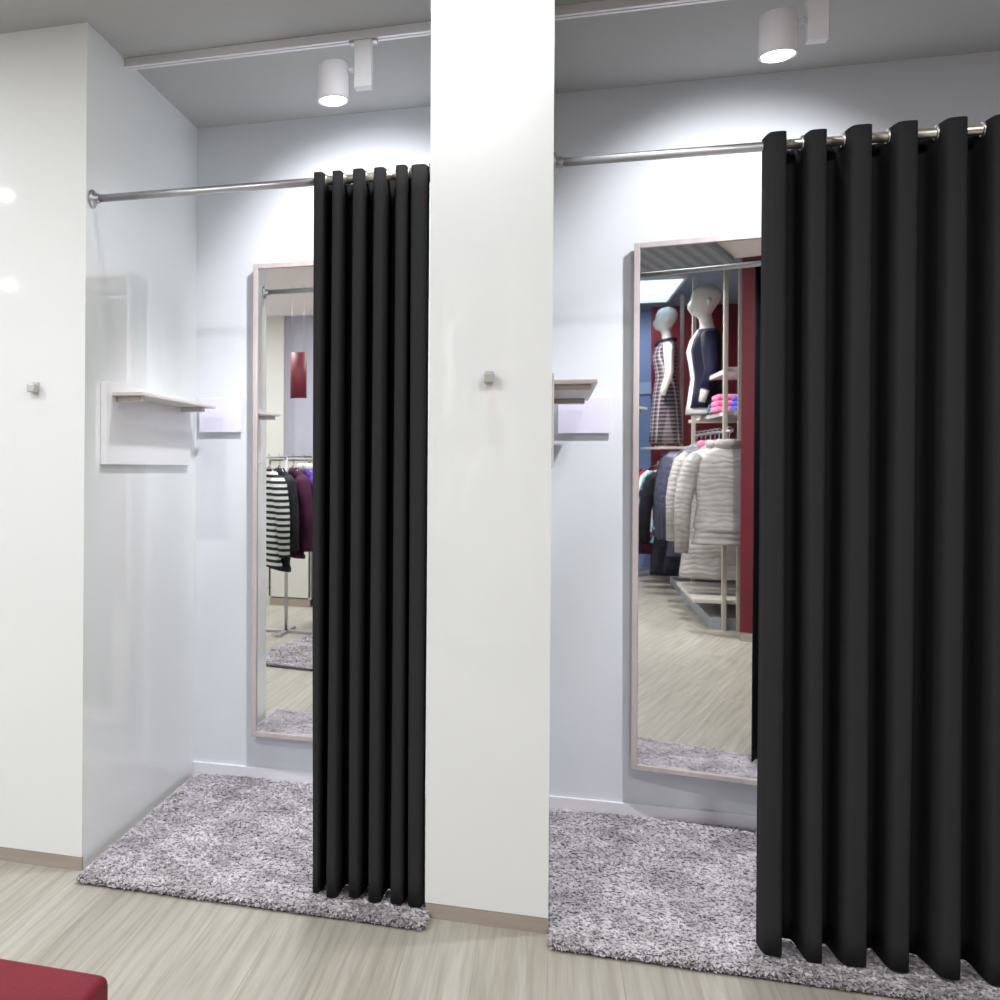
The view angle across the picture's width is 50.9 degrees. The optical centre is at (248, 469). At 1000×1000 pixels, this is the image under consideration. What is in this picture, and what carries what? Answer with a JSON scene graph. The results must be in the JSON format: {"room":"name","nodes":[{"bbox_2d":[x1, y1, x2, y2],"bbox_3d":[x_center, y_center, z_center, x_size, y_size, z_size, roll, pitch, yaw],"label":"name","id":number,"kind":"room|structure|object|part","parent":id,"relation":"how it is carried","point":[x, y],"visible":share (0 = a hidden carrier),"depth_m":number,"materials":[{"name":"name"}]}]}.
{"room":"clothing store","nodes":[
{"label":"clothing store","id":0,"kind":"room"},
{"bbox_2d":[0,22,196,869],"bbox_3d":[-0.540,-0.073,3.767,0.341,2.731,1.047,0,0,17],"label":"wall","id":1,"kind":"structure","parent":0,"point":[97,560],"depth_m":3.30,"materials":[{"name":"white paint"}]},
{"bbox_2d":[27,382,38,392],"bbox_3d":[-0.701,-0.268,3.250,0.028,0.034,0.036,0,0,17],"label":"coat hook","id":2,"kind":"object","parent":1,"relation":"attached to","point":[34,387],"visible":1,"depth_m":3.24,"materials":[{"name":"silver metal"}]},
{"bbox_2d":[0,847,82,870],"bbox_3d":[-0.699,1.269,3.274,0.339,0.045,0.010,0,0,17],"label":"baseboard","id":3,"kind":"structure","parent":1,"relation":"attached to","point":[6,854],"depth_m":3.26,"materials":[{"name":"beige wood"}]},
{"bbox_2d":[100,382,215,465],"bbox_3d":[-0.314,-0.154,3.702,0.128,0.275,0.817,0,0,17],"label":"wall shelf","id":4,"kind":"object","parent":1,"relation":"attached to","point":[139,426],"visible":1,"depth_m":3.62,"materials":[{"name":"white wood"}]},
{"bbox_2d":[88,163,429,208],"bbox_3d":[0.015,-0.877,3.100,1.096,0.060,0.060,0,0,17],"label":"curtain rod","id":5,"kind":"object","parent":1,"relation":"attached to","point":[94,199],"visible":0.69,"depth_m":3.13,"materials":[{"name":"silver metal"}]},
{"bbox_2d":[312,164,429,907],"bbox_3d":[0.361,0.189,2.994,0.347,2.168,0.124,0,0,17],"label":"curtain","id":6,"kind":"object","parent":5,"relation":"hanging from","point":[371,257],"visible":1,"depth_m":2.96,"materials":[{"name":"black fabric"}]},
{"bbox_2d":[0,780,914,999],"bbox_3d":[-0.491,1.326,0.825,7.800,0.060,6.847,0,0,17],"label":"floor","id":7,"kind":"structure","parent":0,"point":[145,945],"depth_m":2.67,"materials":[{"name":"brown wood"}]},
{"bbox_2d":[0,959,107,999],"bbox_3d":[-0.581,1.066,1.481,0.560,0.456,0.560,0,0,17],"label":"ottoman","id":8,"kind":"object","parent":7,"relation":"on","point":[18,980],"visible":1,"depth_m":1.64,"materials":[{"name":"red leather"}]},
{"bbox_2d":[75,771,430,929],"bbox_3d":[0.139,1.282,3.506,1.114,0.028,1.166,0,0,17],"label":"shaggy rug","id":9,"kind":"object","parent":7,"relation":"on","point":[243,840],"visible":0.68,"depth_m":3.30,"materials":[{"name":"carpet"}]},
{"bbox_2d":[547,807,999,999],"bbox_3d":[1.495,1.292,3.090,1.114,0.028,1.166,0,0,17],"label":"shaggy rug","id":10,"kind":"object","parent":7,"relation":"on","point":[681,894],"visible":0.65,"depth_m":2.92,"materials":[{"name":"carpet"}]},
{"bbox_2d":[425,0,554,917],"bbox_3d":[0.836,-0.064,3.351,0.342,2.731,1.047,0,0,17],"label":"wall","id":11,"kind":"structure","parent":0,"point":[492,139],"depth_m":2.85,"materials":[{"name":"white paint"}]},
{"bbox_2d":[426,902,547,933],"bbox_3d":[0.677,1.279,2.858,0.340,0.045,0.010,0,0,17],"label":"baseboard","id":12,"kind":"structure","parent":11,"relation":"attached to","point":[438,911],"depth_m":2.85,"materials":[{"name":"beige wood"}]},
{"bbox_2d":[483,371,493,382],"bbox_3d":[0.680,-0.264,2.832,0.028,0.034,0.036,0,0,17],"label":"coat hook","id":13,"kind":"object","parent":11,"relation":"attached to","point":[488,376],"visible":1,"depth_m":2.82,"materials":[{"name":"silver metal"}]},
{"bbox_2d":[551,373,597,467],"bbox_3d":[1.062,-0.144,3.285,0.128,0.275,0.817,0,0,17],"label":"wall shelf","id":14,"kind":"object","parent":11,"relation":"attached to","point":[578,391],"visible":0.98,"depth_m":2.98,"materials":[{"name":"white wood"}]},
{"bbox_3d":[1.004,-0.144,3.303,0.006,0.275,0.817,0,0,17],"label":"panel","id":15,"kind":"part","parent":14,"relation":"part of","materials":[{"name":"white wood"}]},
{"bbox_2d":[554,124,983,173],"bbox_3d":[1.785,-0.865,2.565,1.919,0.060,0.060,0,0,17],"label":"curtain rod","id":16,"kind":"object","parent":11,"relation":"attached to","point":[975,129],"visible":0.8,"depth_m":2.72,"materials":[{"name":"silver metal"}]},
{"bbox_2d":[756,114,999,986],"bbox_3d":[1.638,0.196,2.609,0.558,2.167,0.158,0,0,17],"label":"curtain","id":17,"kind":"object","parent":16,"relation":"hanging from","point":[878,744],"visible":0.99,"depth_m":2.59,"materials":[{"name":"black fabric"}]},
{"bbox_2d":[0,0,999,128],"bbox_3d":[0.280,-1.473,3.311,7.800,0.080,1.647,0,0,17],"label":"ceiling","id":18,"kind":"structure","parent":0,"point":[719,39],"depth_m":3.33,"materials":[{"name":"grey paint"}]},
{"bbox_2d":[125,21,430,70],"bbox_3d":[0.096,-1.419,3.356,1.096,0.030,0.036,0,0,17],"label":"track","id":19,"kind":"object","parent":18,"relation":"attached to","point":[422,28],"visible":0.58,"depth_m":3.34,"materials":[{"name":"silver metal"}]},
{"bbox_2d":[318,38,377,106],"bbox_3d":[0.324,-1.308,3.287,0.197,0.186,0.102,0,0,17],"label":"track spotlight","id":20,"kind":"object","parent":19,"relation":"attached to","point":[333,74],"visible":1,"depth_m":3.26,"materials":[{"name":"white metal"}]},
{"bbox_3d":[0.339,-1.310,3.282,0.030,0.018,0.018,0,0,17],"label":"swivel arm","id":21,"kind":"part","parent":20,"relation":"part of","materials":[{"name":"white metal"}]},
{"bbox_2d":[555,0,725,20],"bbox_3d":[1.866,-1.406,2.821,1.919,0.030,0.036,0,0,17],"label":"track","id":22,"kind":"object","parent":18,"relation":"attached to","point":[603,7],"visible":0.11,"depth_m":3.04,"materials":[{"name":"silver metal"}]},
{"bbox_2d":[758,0,828,62],"bbox_3d":[1.590,-1.299,2.904,0.197,0.186,0.102,0,0,17],"label":"track spotlight","id":23,"kind":"object","parent":22,"relation":"attached to","point":[778,27],"visible":1,"depth_m":2.88,"materials":[{"name":"white metal"}]},
{"bbox_3d":[1.605,-1.301,2.900,0.030,0.018,0.018,0,0,17],"label":"swivel arm","id":24,"kind":"part","parent":23,"relation":"part of","materials":[{"name":"white metal"}]},
{"bbox_2d":[193,51,999,814],"bbox_3d":[1.396,-0.060,3.780,3.457,2.731,0.100,0,0,17],"label":"wall","id":25,"kind":"structure","parent":0,"point":[600,211],"depth_m":3.77,"materials":[{"name":"paint"}]},
{"bbox_2d":[199,398,241,431],"bbox_3d":[-0.115,-0.226,4.175,0.187,0.142,0.020,0,0,17],"label":"card","id":26,"kind":"object","parent":25,"relation":"attached to","point":[227,415],"visible":1,"depth_m":4.16,"materials":[{"name":"white paper"}]},
{"bbox_2d":[251,261,312,741],"bbox_3d":[0.335,0.129,4.001,0.660,1.928,0.046,0,1,18],"label":"wall mirror","id":27,"kind":"object","parent":25,"relation":"attached to","point":[282,457],"visible":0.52,"depth_m":4.05,"materials":[{"name":"clear glass"}]},
{"bbox_2d":[192,761,425,794],"bbox_3d":[0.288,1.264,4.056,1.096,0.066,0.012,0,0,17],"label":"baseboard","id":28,"kind":"structure","parent":25,"relation":"attached to","point":[205,767],"depth_m":4.13,"materials":[{"name":"white"}]},
{"bbox_2d":[558,397,611,432],"bbox_3d":[1.262,-0.204,3.758,0.190,0.134,0.020,0,0,17],"label":"card","id":29,"kind":"object","parent":25,"relation":"attached to","point":[595,415],"visible":0.76,"depth_m":3.75,"materials":[{"name":"white paper"}]},
{"bbox_2d":[549,795,756,828],"bbox_3d":[2.059,1.277,3.520,1.919,0.066,0.012,0,0,17],"label":"baseboard","id":30,"kind":"structure","parent":25,"relation":"attached to","point":[643,810],"depth_m":3.68,"materials":[{"name":"white"}]},
{"bbox_2d":[631,232,760,785],"bbox_3d":[1.732,0.139,3.579,0.660,1.928,0.141,0,1,26],"label":"wall mirror","id":31,"kind":"object","parent":25,"relation":"attached to","point":[696,355],"visible":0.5,"depth_m":3.58,"materials":[{"name":"clear glass"}]}
]}

